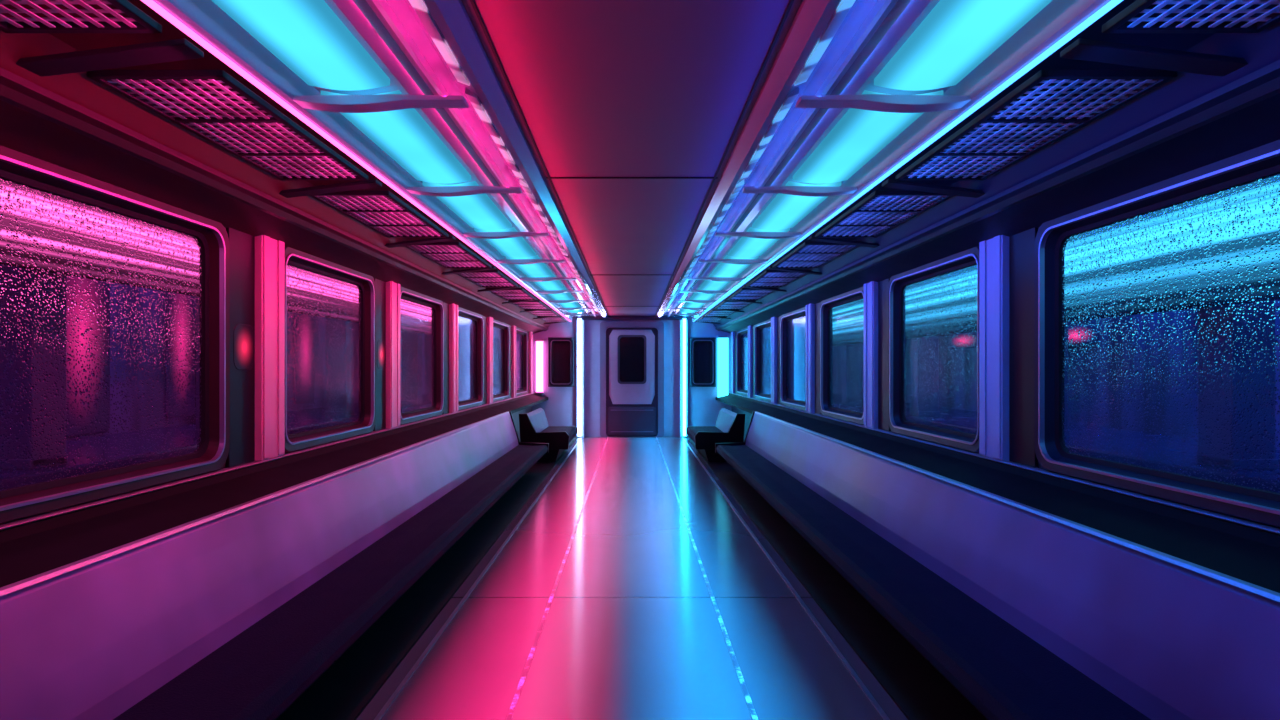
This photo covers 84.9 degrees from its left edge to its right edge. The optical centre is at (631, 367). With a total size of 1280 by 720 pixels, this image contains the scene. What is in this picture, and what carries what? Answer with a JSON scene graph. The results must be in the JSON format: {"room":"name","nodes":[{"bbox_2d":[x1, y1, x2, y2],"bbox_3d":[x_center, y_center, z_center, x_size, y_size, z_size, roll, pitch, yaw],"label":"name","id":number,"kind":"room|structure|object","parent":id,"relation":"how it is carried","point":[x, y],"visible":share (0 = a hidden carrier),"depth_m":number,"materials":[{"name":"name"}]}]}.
{"room":"train carriage interior","nodes":[
{"label":"train carriage interior","id":0,"kind":"room"},
{"bbox_2d":[0,67,547,330],"bbox_3d":[-1.613,-0.725,6.000,0.075,0.050,14.400,0,0,0],"label":"trim","id":1,"kind":"structure","parent":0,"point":[15,90],"depth_m":2.48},
{"bbox_2d":[225,309,531,467],"bbox_3d":[-1.930,0.300,6.050,0.100,2.000,14.500,0,0,0],"label":"wall","id":2,"kind":"structure","parent":0,"point":[515,415],"depth_m":11.60,"materials":[{"name":"metal"}]},
{"bbox_2d":[0,145,229,524],"bbox_3d":[-1.899,-0.102,2.540,0.102,1.143,1.388,0,0,0],"label":"window","id":3,"kind":"structure","parent":2,"relation":"in","point":[211,453],"depth_m":2.60,"materials":[{"name":"clear glass"}]},
{"bbox_2d":[225,228,254,466],"bbox_3d":[-1.871,-0.105,3.345,0.018,1.130,0.221,0,0,0],"label":"panel","id":4,"kind":"object","parent":2,"relation":"attached to","point":[242,245],"visible":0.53,"depth_m":3.34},
{"bbox_2d":[233,324,253,369],"bbox_3d":[-1.861,-0.100,3.360,0.002,0.220,0.180,0,0,0],"label":"marker lamp","id":5,"kind":"object","parent":4,"relation":"attached to","point":[243,334],"visible":1,"depth_m":3.35,"materials":[{"name":"red"}]},
{"bbox_2d":[0,393,532,530],"bbox_3d":[-1.853,0.467,6.000,0.055,0.009,14.400,0,0,0],"label":"trim","id":6,"kind":"structure","parent":2,"relation":"attached to","point":[228,469],"depth_m":2.82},
{"bbox_2d":[255,235,284,460],"bbox_3d":[-1.851,-0.105,3.575,0.057,1.130,0.230,0,0,0],"label":"pilaster","id":7,"kind":"object","parent":2,"relation":"attached to","point":[269,252],"visible":0.91,"depth_m":3.52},
{"bbox_2d":[0,393,547,587],"bbox_3d":[-1.728,0.535,6.000,0.305,0.130,14.400,0,0,0],"label":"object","id":8,"kind":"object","parent":2,"relation":"attached to","point":[28,550],"depth_m":2.67,"materials":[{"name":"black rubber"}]},
{"bbox_2d":[285,247,375,453],"bbox_3d":[-1.899,-0.102,4.380,0.102,1.143,1.388,0,0,0],"label":"window","id":9,"kind":"structure","parent":2,"relation":"in","point":[365,424],"depth_m":4.49,"materials":[{"name":"clear glass"}]},
{"bbox_2d":[373,279,385,430],"bbox_3d":[-1.871,-0.105,5.186,0.018,1.130,0.221,0,0,0],"label":"panel","id":10,"kind":"object","parent":2,"relation":"attached to","point":[380,424],"visible":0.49,"depth_m":5.18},
{"bbox_2d":[386,281,399,428],"bbox_3d":[-1.851,-0.105,5.415,0.057,1.130,0.230,0,0,0],"label":"pilaster","id":11,"kind":"object","parent":2,"relation":"attached to","point":[392,289],"visible":0.91,"depth_m":5.33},
{"bbox_2d":[400,287,443,424],"bbox_3d":[-1.899,-0.102,6.220,0.102,1.143,1.388,0,0,0],"label":"window","id":12,"kind":"structure","parent":2,"relation":"in","point":[436,409],"depth_m":6.56,"materials":[{"name":"clear glass"}]},
{"bbox_2d":[277,436,576,719],"bbox_3d":[-1.450,1.294,6.000,0.860,0.012,14.400,0,0,0],"label":"plinth","id":13,"kind":"object","parent":2,"relation":"attached to","point":[349,685],"depth_m":3.52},
{"bbox_2d":[0,411,548,719],"bbox_3d":[-1.312,0.914,3.845,0.525,0.748,9.990,0,0,0],"label":"bench","id":14,"kind":"object","parent":13,"relation":"on","point":[233,613],"visible":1,"depth_m":2.47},
{"bbox_2d":[519,408,577,461],"bbox_3d":[-1.190,0.954,10.375,0.679,0.668,1.850,0,0,0],"label":"bench","id":15,"kind":"object","parent":13,"relation":"on","point":[534,427],"visible":0.88,"depth_m":9.45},
{"bbox_2d":[442,302,448,414],"bbox_3d":[-1.871,-0.105,7.026,0.018,1.130,0.221,0,0,0],"label":"panel","id":16,"kind":"object","parent":2,"relation":"attached to","point":[446,306],"visible":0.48,"depth_m":7.03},
{"bbox_2d":[449,303,457,412],"bbox_3d":[-1.851,-0.105,7.255,0.057,1.130,0.230,0,0,0],"label":"pilaster","id":17,"kind":"object","parent":2,"relation":"attached to","point":[453,308],"visible":0.91,"depth_m":7.15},
{"bbox_2d":[458,307,483,410],"bbox_3d":[-1.899,-0.102,8.060,0.102,1.143,1.388,0,0,0],"label":"window","id":18,"kind":"structure","parent":2,"relation":"in","point":[470,324],"depth_m":8.29,"materials":[{"name":"clear glass"}]},
{"bbox_2d":[487,317,492,403],"bbox_3d":[-1.851,-0.105,9.095,0.057,1.130,0.230,0,0,0],"label":"pilaster","id":19,"kind":"object","parent":2,"relation":"attached to","point":[489,319],"visible":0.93,"depth_m":8.99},
{"bbox_2d":[493,319,509,401],"bbox_3d":[-1.899,-0.102,9.900,0.102,1.143,1.388,0,0,0],"label":"window","id":20,"kind":"structure","parent":2,"relation":"in","point":[501,331],"depth_m":10.25,"materials":[{"name":"clear glass"}]},
{"bbox_2d":[516,327,527,396],"bbox_3d":[-1.899,-0.102,11.740,0.102,1.143,1.388,0,0,0],"label":"window","id":21,"kind":"structure","parent":2,"relation":"in","point":[524,389],"depth_m":12.34,"materials":[{"name":"clear glass"}]},
{"bbox_2d":[374,437,581,719],"bbox_3d":[-0.940,1.297,6.000,0.020,0.006,14.400,0,0,0],"label":"trim","id":22,"kind":"structure","parent":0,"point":[397,691],"depth_m":3.57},
{"bbox_2d":[470,0,608,314],"bbox_3d":[-0.425,-0.977,6.000,0.008,0.009,14.400,0,0,0],"label":"trim","id":23,"kind":"structure","parent":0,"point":[474,6],"depth_m":2.59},
{"bbox_2d":[506,437,607,719],"bbox_3d":[-0.456,1.298,6.000,0.020,0.003,14.400,0,0,0],"label":"trim","id":24,"kind":"structure","parent":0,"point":[527,665],"depth_m":3.58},
{"bbox_2d":[356,437,907,719],"bbox_3d":[0.000,1.350,6.050,3.960,0.100,14.500,0,0,0],"label":"floor","id":25,"kind":"structure","parent":0,"point":[632,630],"depth_m":3.58,"materials":[{"name":"plastic"}]},
{"bbox_2d":[532,315,731,436],"bbox_3d":[0.000,0.100,13.250,3.960,2.400,0.100,0,0,0],"label":"wall","id":26,"kind":"structure","parent":0,"point":[559,409],"depth_m":13.20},
{"bbox_2d":[535,339,543,393],"bbox_3d":[-1.730,-0.025,13.115,0.150,1.030,0.170,0,0,0],"label":"tube","id":27,"kind":"object","parent":26,"relation":"attached to","point":[539,342],"visible":1,"depth_m":13.05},
{"bbox_2d":[548,337,573,386],"bbox_3d":[-1.330,-0.110,13.144,0.488,0.928,0.102,0,0,0],"label":"window","id":28,"kind":"structure","parent":26,"relation":"in","point":[560,349],"depth_m":13.16,"materials":[{"name":"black glass"}]},
{"bbox_2d":[576,320,583,436],"bbox_3d":[-0.970,0.165,13.150,0.140,2.270,0.100,0,0,0],"label":"post","id":29,"kind":"object","parent":26,"relation":"attached to","point":[582,321],"visible":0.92,"depth_m":13.10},
{"bbox_2d":[578,316,580,437],"bbox_3d":[-0.980,0.165,13.070,0.060,2.270,0.060,0,0,0],"label":"tube","id":30,"kind":"object","parent":29,"relation":"attached to","point":[579,317],"visible":0.98,"depth_m":13.05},
{"bbox_2d":[600,322,663,436],"bbox_3d":[0.000,0.215,13.145,1.200,2.170,0.110,0,0,0],"label":"door","id":31,"kind":"structure","parent":26,"relation":"in","point":[631,353],"depth_m":13.13,"materials":[{"name":"paint"}]},
{"bbox_2d":[576,316,687,319],"bbox_3d":[0.000,-0.935,13.145,2.100,0.070,0.110,0,0,0],"label":"trim","id":32,"kind":"structure","parent":26,"relation":"attached to","point":[582,317],"depth_m":13.09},
{"bbox_2d":[680,320,687,436],"bbox_3d":[0.970,0.165,13.150,0.140,2.270,0.100,0,0,0],"label":"post","id":33,"kind":"object","parent":26,"relation":"attached to","point":[681,321],"visible":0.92,"depth_m":13.10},
{"bbox_2d":[683,316,685,437],"bbox_3d":[0.980,0.165,13.070,0.060,2.270,0.060,0,0,0],"label":"tube","id":34,"kind":"object","parent":33,"relation":"attached to","point":[684,317],"visible":0.97,"depth_m":13.05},
{"bbox_2d":[690,337,715,386],"bbox_3d":[1.330,-0.110,13.144,0.488,0.928,0.102,0,0,0],"label":"window","id":35,"kind":"structure","parent":26,"relation":"in","point":[702,349],"depth_m":13.16,"materials":[{"name":"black glass"}]},
{"bbox_2d":[717,336,728,402],"bbox_3d":[1.700,0.020,13.085,0.210,1.240,0.230,0,0,0],"label":"tube","id":36,"kind":"object","parent":26,"relation":"attached to","point":[722,340],"visible":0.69,"depth_m":12.99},
{"bbox_2d":[0,0,1279,332],"bbox_3d":[0.000,-0.875,6.050,3.960,0.490,14.500,0,0,0],"label":"ceiling","id":37,"kind":"structure","parent":0,"point":[601,88],"depth_m":2.53,"materials":[{"name":"metal"}]},
{"bbox_2d":[0,0,203,76],"bbox_3d":[-1.370,-0.807,1.242,0.460,0.069,1.245,0,0,0],"label":"luggage rack","id":38,"kind":"object","parent":37,"relation":"attached to","point":[139,22],"visible":0.86,"depth_m":1.68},
{"bbox_2d":[0,0,136,27],"bbox_3d":[-1.330,-0.819,1.160,0.356,0.005,1.056,0,0,0],"label":"grille","id":39,"kind":"object","parent":38,"relation":"attached to","point":[124,6],"depth_m":1.62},
{"bbox_2d":[87,70,381,197],"bbox_3d":[-1.370,-0.807,2.572,0.460,0.069,1.245,0,0,0],"label":"luggage rack","id":40,"kind":"object","parent":37,"relation":"attached to","point":[108,78],"visible":0.93,"depth_m":2.31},
{"bbox_2d":[107,79,356,177],"bbox_3d":[-1.330,-0.819,2.490,0.356,0.005,1.056,0,0,0],"label":"grille","id":41,"kind":"object","parent":40,"relation":"attached to","point":[190,122],"depth_m":2.34,"materials":[{"name":"metal"}]},
{"bbox_2d":[141,0,607,321],"bbox_3d":[-0.810,-0.940,5.940,0.710,0.160,14.280,0,0,0],"label":"ceiling light","id":42,"kind":"object","parent":37,"relation":"attached to","point":[410,91],"visible":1,"depth_m":2.44,"materials":[{"name":"blue"}]},
{"bbox_2d":[211,0,389,90],"bbox_3d":[-0.935,-0.936,1.775,0.270,0.038,1.080,0,0,0],"label":"diffuser","id":43,"kind":"object","parent":42,"relation":"attached to","point":[315,39],"depth_m":1.99,"materials":[{"name":"plastic"}]},
{"bbox_2d":[321,90,470,183],"bbox_3d":[-0.935,-0.936,2.945,0.270,0.038,1.080,0,0,0],"label":"diffuser","id":44,"kind":"object","parent":42,"relation":"attached to","point":[409,136],"depth_m":2.86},
{"bbox_2d":[422,181,511,229],"bbox_3d":[-0.935,-0.936,4.115,0.270,0.038,1.080,0,0,0],"label":"diffuser","id":45,"kind":"object","parent":42,"relation":"attached to","point":[484,211],"depth_m":4.08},
{"bbox_2d":[474,227,535,257],"bbox_3d":[-0.935,-0.936,5.285,0.270,0.038,1.080,0,0,0],"label":"diffuser","id":46,"kind":"object","parent":42,"relation":"attached to","point":[516,247],"depth_m":5.29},
{"bbox_2d":[505,255,551,275],"bbox_3d":[-0.935,-0.936,6.455,0.270,0.038,1.080,0,0,0],"label":"diffuser","id":47,"kind":"object","parent":42,"relation":"attached to","point":[537,269],"depth_m":6.50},
{"bbox_2d":[526,274,562,288],"bbox_3d":[-0.935,-0.936,7.625,0.270,0.038,1.080,0,0,0],"label":"diffuser","id":48,"kind":"object","parent":42,"relation":"attached to","point":[553,284],"depth_m":7.70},
{"bbox_2d":[541,287,571,298],"bbox_3d":[-0.935,-0.936,8.795,0.270,0.038,1.080,0,0,0],"label":"diffuser","id":49,"kind":"object","parent":42,"relation":"attached to","point":[566,295],"depth_m":8.88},
{"bbox_2d":[310,191,455,247],"bbox_3d":[-1.370,-0.807,3.902,0.460,0.069,1.245,0,0,0],"label":"luggage rack","id":50,"kind":"object","parent":37,"relation":"attached to","point":[439,235],"visible":0.91,"depth_m":3.75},
{"bbox_2d":[318,196,440,235],"bbox_3d":[-1.330,-0.819,3.820,0.356,0.005,1.056,0,0,0],"label":"grille","id":51,"kind":"object","parent":50,"relation":"attached to","point":[353,212],"depth_m":3.73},
{"bbox_2d":[405,242,495,274],"bbox_3d":[-1.370,-0.807,5.232,0.460,0.069,1.245,0,0,0],"label":"luggage rack","id":52,"kind":"object","parent":37,"relation":"attached to","point":[477,263],"visible":0.84,"depth_m":5.19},
{"bbox_2d":[411,245,486,266],"bbox_3d":[-1.330,-0.819,5.150,0.356,0.005,1.056,0,0,0],"label":"grille","id":53,"kind":"object","parent":52,"relation":"attached to","point":[476,261],"depth_m":5.14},
{"bbox_2d":[453,270,520,291],"bbox_3d":[-1.370,-0.807,6.562,0.460,0.069,1.245,0,0,0],"label":"luggage rack","id":54,"kind":"object","parent":37,"relation":"attached to","point":[487,278],"visible":0.88,"depth_m":6.50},
{"bbox_2d":[459,273,513,285],"bbox_3d":[-1.330,-0.819,6.480,0.356,0.005,1.056,0,0,0],"label":"grille","id":55,"kind":"object","parent":54,"relation":"attached to","point":[480,279],"depth_m":6.45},
{"bbox_2d":[486,288,537,303],"bbox_3d":[-1.370,-0.807,7.893,0.460,0.069,1.245,0,0,0],"label":"luggage rack","id":56,"kind":"object","parent":37,"relation":"attached to","point":[519,294],"visible":0.86,"depth_m":7.88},
{"bbox_2d":[492,290,532,298],"bbox_3d":[-1.330,-0.819,7.810,0.356,0.005,1.056,0,0,0],"label":"grille","id":57,"kind":"object","parent":56,"relation":"attached to","point":[504,294],"depth_m":7.79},
{"bbox_2d":[726,288,777,303],"bbox_3d":[1.370,-0.807,7.893,0.460,0.069,1.245,0,0,0],"label":"luggage rack","id":58,"kind":"object","parent":37,"relation":"attached to","point":[744,294],"visible":0.87,"depth_m":7.88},
{"bbox_2d":[731,290,771,298],"bbox_3d":[1.330,-0.819,7.810,0.356,0.005,1.056,0,0,0],"label":"grille","id":59,"kind":"object","parent":58,"relation":"attached to","point":[740,294],"depth_m":7.79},
{"bbox_2d":[743,270,810,291],"bbox_3d":[1.370,-0.807,6.562,0.460,0.069,1.245,0,0,0],"label":"luggage rack","id":60,"kind":"object","parent":37,"relation":"attached to","point":[768,278],"visible":0.84,"depth_m":6.50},
{"bbox_2d":[750,273,804,285],"bbox_3d":[1.330,-0.819,6.480,0.356,0.005,1.056,0,0,0],"label":"grille","id":61,"kind":"object","parent":60,"relation":"attached to","point":[764,279],"depth_m":6.45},
{"bbox_2d":[768,242,858,274],"bbox_3d":[1.370,-0.807,5.232,0.460,0.069,1.245,0,0,0],"label":"luggage rack","id":62,"kind":"object","parent":37,"relation":"attached to","point":[786,263],"visible":0.92,"depth_m":5.19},
{"bbox_2d":[777,245,852,266],"bbox_3d":[1.330,-0.819,5.150,0.356,0.005,1.056,0,0,0],"label":"grille","id":63,"kind":"object","parent":62,"relation":"attached to","point":[786,261],"depth_m":5.14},
{"bbox_2d":[808,191,953,247],"bbox_3d":[1.370,-0.807,3.902,0.460,0.069,1.245,0,0,0],"label":"luggage rack","id":64,"kind":"object","parent":37,"relation":"attached to","point":[824,235],"visible":0.9,"depth_m":3.75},
{"bbox_2d":[823,196,945,235],"bbox_3d":[1.330,-0.819,3.820,0.356,0.005,1.056,0,0,0],"label":"grille","id":65,"kind":"object","parent":64,"relation":"attached to","point":[910,212],"depth_m":3.73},
{"bbox_2d":[656,0,1122,321],"bbox_3d":[0.810,-0.940,5.940,0.710,0.160,14.280,0,0,0],"label":"ceiling light","id":66,"kind":"object","parent":37,"relation":"attached to","point":[853,91],"visible":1,"depth_m":2.44,"materials":[{"name":"blue"}]},
{"bbox_2d":[692,287,722,298],"bbox_3d":[0.935,-0.936,8.795,0.270,0.038,1.080,0,0,0],"label":"diffuser","id":67,"kind":"object","parent":66,"relation":"attached to","point":[696,295],"depth_m":8.88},
{"bbox_2d":[701,274,737,288],"bbox_3d":[0.935,-0.936,7.625,0.270,0.038,1.080,0,0,0],"label":"diffuser","id":68,"kind":"object","parent":66,"relation":"attached to","point":[706,284],"depth_m":7.70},
{"bbox_2d":[712,255,758,275],"bbox_3d":[0.935,-0.936,6.455,0.270,0.038,1.080,0,0,0],"label":"diffuser","id":69,"kind":"object","parent":66,"relation":"attached to","point":[720,269],"depth_m":6.50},
{"bbox_2d":[728,227,789,257],"bbox_3d":[0.935,-0.936,5.285,0.270,0.038,1.080,0,0,0],"label":"diffuser","id":70,"kind":"object","parent":66,"relation":"attached to","point":[741,247],"depth_m":5.29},
{"bbox_2d":[752,181,841,229],"bbox_3d":[0.935,-0.936,4.115,0.270,0.038,1.080,0,0,0],"label":"diffuser","id":71,"kind":"object","parent":66,"relation":"attached to","point":[779,211],"depth_m":4.08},
{"bbox_2d":[793,90,942,183],"bbox_3d":[0.935,-0.936,2.945,0.270,0.038,1.080,0,0,0],"label":"diffuser","id":72,"kind":"object","parent":66,"relation":"attached to","point":[854,136],"depth_m":2.86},
{"bbox_2d":[874,0,1052,90],"bbox_3d":[0.935,-0.936,1.775,0.270,0.038,1.080,0,0,0],"label":"diffuser","id":73,"kind":"object","parent":66,"relation":"attached to","point":[948,39],"depth_m":1.99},
{"bbox_2d":[882,70,1176,197],"bbox_3d":[1.370,-0.807,2.572,0.460,0.069,1.245,0,0,0],"label":"luggage rack","id":74,"kind":"object","parent":37,"relation":"attached to","point":[1154,78],"visible":0.97,"depth_m":2.31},
{"bbox_2d":[907,79,1156,177],"bbox_3d":[1.330,-0.819,2.490,0.356,0.005,1.056,0,0,0],"label":"grille","id":75,"kind":"object","parent":74,"relation":"attached to","point":[1073,122],"depth_m":2.34,"materials":[{"name":"metal"}]},
{"bbox_2d":[1060,0,1279,76],"bbox_3d":[1.370,-0.807,1.242,0.460,0.069,1.245,0,0,0],"label":"luggage rack","id":76,"kind":"object","parent":37,"relation":"attached to","point":[1123,22],"visible":0.91,"depth_m":1.68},
{"bbox_2d":[1127,0,1279,27],"bbox_3d":[1.330,-0.819,1.160,0.356,0.005,1.056,0,0,0],"label":"grille","id":77,"kind":"object","parent":76,"relation":"attached to","point":[1270,17],"depth_m":1.62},
{"bbox_2d":[656,437,757,719],"bbox_3d":[0.456,1.298,6.000,0.020,0.003,14.400,0,0,0],"label":"trim","id":78,"kind":"structure","parent":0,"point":[736,665],"depth_m":3.58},
{"bbox_2d":[655,0,793,314],"bbox_3d":[0.425,-0.977,6.000,0.008,0.009,14.400,0,0,0],"label":"trim","id":79,"kind":"structure","parent":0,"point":[789,6],"depth_m":2.59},
{"bbox_2d":[682,437,889,719],"bbox_3d":[0.940,1.297,6.000,0.020,0.006,14.400,0,0,0],"label":"trim","id":80,"kind":"structure","parent":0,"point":[871,698],"depth_m":3.57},
{"bbox_2d":[732,308,1038,467],"bbox_3d":[1.930,0.300,6.050,0.100,2.000,14.500,0,0,0],"label":"wall","id":81,"kind":"structure","parent":0,"point":[748,415],"depth_m":11.39,"materials":[{"name":"blue paint"}]},
{"bbox_2d":[736,327,747,396],"bbox_3d":[1.899,-0.102,11.740,0.102,1.143,1.388,0,0,0],"label":"window","id":82,"kind":"structure","parent":81,"relation":"in","point":[741,335],"depth_m":12.19,"materials":[{"name":"clear glass"}]},
{"bbox_2d":[754,319,770,401],"bbox_3d":[1.899,-0.102,9.900,0.102,1.143,1.388,0,0,0],"label":"window","id":83,"kind":"structure","parent":81,"relation":"in","point":[762,331],"depth_m":10.25,"materials":[{"name":"clear glass"}]},
{"bbox_2d":[771,317,776,403],"bbox_3d":[1.851,-0.105,9.095,0.057,1.130,0.230,0,0,0],"label":"pilaster","id":84,"kind":"object","parent":81,"relation":"attached to","point":[773,319],"visible":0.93,"depth_m":8.99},
{"bbox_2d":[780,307,805,410],"bbox_3d":[1.899,-0.102,8.060,0.102,1.143,1.388,0,0,0],"label":"window","id":85,"kind":"structure","parent":81,"relation":"in","point":[792,324],"depth_m":8.29,"materials":[{"name":"clear glass"}]},
{"bbox_2d":[806,303,814,412],"bbox_3d":[1.851,-0.105,7.255,0.057,1.130,0.230,0,0,0],"label":"pilaster","id":86,"kind":"object","parent":81,"relation":"attached to","point":[810,308],"visible":0.92,"depth_m":7.15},
{"bbox_2d":[815,302,821,414],"bbox_3d":[1.871,-0.105,7.026,0.018,1.130,0.221,0,0,0],"label":"panel","id":87,"kind":"object","parent":81,"relation":"attached to","point":[817,306],"visible":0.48,"depth_m":7.03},
{"bbox_2d":[687,436,986,719],"bbox_3d":[1.450,1.294,6.000,0.860,0.012,14.400,0,0,0],"label":"base","id":88,"kind":"object","parent":81,"relation":"attached to","point":[914,685],"depth_m":3.52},
{"bbox_2d":[686,408,744,461],"bbox_3d":[1.190,0.954,10.375,0.679,0.668,1.850,0,0,0],"label":"bench","id":89,"kind":"object","parent":88,"relation":"on","point":[729,427],"visible":0.85,"depth_m":9.45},
{"bbox_2d":[715,411,1279,719],"bbox_3d":[1.312,0.914,3.845,0.525,0.748,9.990,0,0,0],"label":"bench","id":90,"kind":"object","parent":88,"relation":"on","point":[1030,613],"visible":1,"depth_m":2.44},
{"bbox_2d":[820,287,863,424],"bbox_3d":[1.899,-0.102,6.220,0.102,1.143,1.388,0,0,0],"label":"window","id":91,"kind":"structure","parent":81,"relation":"in","point":[826,408],"depth_m":6.56,"materials":[{"name":"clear glass"}]},
{"bbox_2d":[864,281,877,428],"bbox_3d":[1.851,-0.105,5.415,0.057,1.130,0.230,0,0,0],"label":"pilaster","id":92,"kind":"object","parent":81,"relation":"attached to","point":[870,289],"visible":0.96,"depth_m":5.33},
{"bbox_2d":[878,279,890,430],"bbox_3d":[1.871,-0.105,5.186,0.018,1.130,0.221,0,0,0],"label":"panel","id":93,"kind":"object","parent":81,"relation":"attached to","point":[883,424],"visible":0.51,"depth_m":5.18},
{"bbox_2d":[888,247,978,453],"bbox_3d":[1.899,-0.102,4.380,0.102,1.143,1.388,0,0,0],"label":"window","id":94,"kind":"structure","parent":81,"relation":"in","point":[898,424],"depth_m":4.51,"materials":[{"name":"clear glass"}]},
{"bbox_2d":[979,235,1008,460],"bbox_3d":[1.851,-0.105,3.575,0.057,1.130,0.230,0,0,0],"label":"pilaster","id":95,"kind":"object","parent":81,"relation":"attached to","point":[994,252],"visible":0.91,"depth_m":3.54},
{"bbox_2d":[716,393,1279,592],"bbox_3d":[1.728,0.535,6.000,0.305,0.130,14.400,0,0,0],"label":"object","id":96,"kind":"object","parent":81,"relation":"attached to","point":[1245,553],"depth_m":2.61,"materials":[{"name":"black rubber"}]},
{"bbox_2d":[731,393,1279,534],"bbox_3d":[1.853,0.467,6.000,0.055,0.009,14.400,0,0,0],"label":"trim","id":97,"kind":"structure","parent":81,"relation":"attached to","point":[1035,469],"depth_m":2.76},
{"bbox_2d":[1009,228,1038,466],"bbox_3d":[1.871,-0.105,3.345,0.018,1.130,0.221,0,0,0],"label":"panel","id":98,"kind":"object","parent":81,"relation":"attached to","point":[1021,245],"visible":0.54,"depth_m":3.35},
{"bbox_2d":[1034,140,1279,528],"bbox_3d":[1.899,-0.102,2.540,0.102,1.143,1.388,0,0,0],"label":"window","id":99,"kind":"structure","parent":81,"relation":"in","point":[1053,454],"depth_m":2.54,"materials":[{"name":"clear glass"}]},
{"bbox_2d":[716,60,1279,330],"bbox_3d":[1.613,-0.725,6.000,0.075,0.050,14.400,0,0,0],"label":"trim","id":100,"kind":"structure","parent":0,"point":[1262,84],"depth_m":2.43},
{"label":"outside","id":101,"kind":"structure","parent":0,"visible":0},
{"bbox_2d":[833,394,1279,492],"bbox_3d":[3.950,1.440,8.000,1.300,1.720,28.000,0,0,0],"label":"platform","id":102,"kind":"object","parent":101,"point":[1084,443],"visible":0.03,"depth_m":5.17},
{"bbox_2d":[842,344,862,403],"bbox_3d":[3.560,-1.060,11.325,0.260,3.280,0.274,0,0,0],"label":"column","id":103,"kind":"structure","parent":102,"relation":"on","point":[857,347],"depth_m":11.20,"materials":[{"name":"paint"}]},
{"bbox_2d":[909,336,939,415],"bbox_3d":[3.560,-1.060,8.525,0.260,3.280,0.274,0,0,0],"label":"column","id":104,"kind":"structure","parent":102,"relation":"on","point":[918,340],"depth_m":8.40,"materials":[{"name":"paint"}]},
{"bbox_2d":[1196,300,1278,469],"bbox_3d":[3.560,-1.060,4.125,0.260,3.280,0.274,0,0,0],"label":"building","id":105,"kind":"structure","parent":102,"relation":"on","point":[1202,313],"depth_m":4.00,"materials":[{"name":"paint"}]},
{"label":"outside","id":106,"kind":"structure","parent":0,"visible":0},
{"bbox_2d":[67,283,430,438],"bbox_3d":[-4.720,-0.700,8.000,0.160,6.000,28.000,0,0,0],"label":"building","id":107,"kind":"structure","parent":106,"point":[133,299],"depth_m":6.71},
{"bbox_2d":[66,275,109,437],"bbox_3d":[-4.627,-0.280,5.875,0.022,1.700,0.650,0,0,0],"label":"light reflection","id":108,"kind":"object","parent":107,"relation":"attached to","point":[85,283],"visible":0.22,"depth_m":5.92,"materials":[{"name":"red"}]},
{"bbox_2d":[165,291,194,417],"bbox_3d":[-4.627,-0.300,7.175,0.022,1.600,0.450,0,0,0],"label":"signal light","id":109,"kind":"object","parent":107,"relation":"attached to","point":[170,301],"visible":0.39,"depth_m":7.14,"materials":[{"name":"red"}]},
{"bbox_2d":[294,313,314,403],"bbox_3d":[-4.627,-0.250,9.900,0.022,1.500,0.600,0,0,0],"label":"signal light","id":110,"kind":"object","parent":107,"relation":"attached to","point":[299,319],"visible":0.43,"depth_m":9.87,"materials":[{"name":"red"}]},
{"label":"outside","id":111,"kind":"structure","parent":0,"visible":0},
{"bbox_2d":[833,300,1279,449],"bbox_3d":[4.720,-0.700,8.000,0.160,6.000,28.000,0,0,0],"label":"building","id":112,"kind":"structure","parent":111,"point":[1172,314],"depth_m":6.53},
{"bbox_2d":[1068,324,1098,344],"bbox_3d":[4.627,-0.340,7.275,0.022,0.200,0.650,0,0,0],"label":"signal light","id":113,"kind":"object","parent":112,"relation":"attached to","point":[1070,330],"visible":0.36,"depth_m":7.16,"materials":[{"name":"red"}]},
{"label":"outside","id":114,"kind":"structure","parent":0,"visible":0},
{"bbox_2d":[0,180,430,334],"bbox_3d":[-3.410,-0.880,8.000,0.030,0.640,24.000,0,0,0],"label":"light reflection","id":115,"kind":"object","parent":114,"point":[37,226],"visible":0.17,"depth_m":4.63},
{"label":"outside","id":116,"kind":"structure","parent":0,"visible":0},
{"bbox_2d":[833,174,1279,346],"bbox_3d":[3.410,-0.780,8.000,0.030,0.840,24.000,0,0,0],"label":"light reflection","id":117,"kind":"object","parent":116,"point":[1078,244],"visible":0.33,"depth_m":4.52,"materials":[{"name":"glass"}]},
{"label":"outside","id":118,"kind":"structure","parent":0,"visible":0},
{"bbox_2d":[0,386,519,488],"bbox_3d":[-3.950,1.440,8.000,1.300,1.720,28.000,0,0,0],"label":"platform","id":119,"kind":"object","parent":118,"point":[31,472],"visible":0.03,"depth_m":5.20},
{"bbox_2d":[0,264,67,469],"bbox_3d":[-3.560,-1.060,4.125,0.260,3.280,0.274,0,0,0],"label":"building","id":120,"kind":"structure","parent":119,"relation":"on","point":[4,382],"depth_m":4.01,"materials":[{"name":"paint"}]},
{"bbox_2d":[194,296,199,436],"bbox_3d":[-3.560,-1.060,6.025,0.260,3.280,0.274,0,0,0],"label":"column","id":121,"kind":"structure","parent":119,"relation":"on","point":[197,300],"depth_m":5.90,"materials":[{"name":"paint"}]},
{"bbox_2d":[324,318,354,415],"bbox_3d":[-3.560,-1.060,8.525,0.260,3.280,0.274,0,0,0],"label":"column","id":122,"kind":"structure","parent":119,"relation":"on","point":[332,371],"depth_m":8.40,"materials":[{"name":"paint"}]},
{"bbox_2d":[401,330,421,403],"bbox_3d":[-3.560,-1.060,11.325,0.260,3.280,0.274,0,0,0],"label":"column","id":123,"kind":"structure","parent":119,"relation":"on","point":[412,338],"depth_m":11.20,"materials":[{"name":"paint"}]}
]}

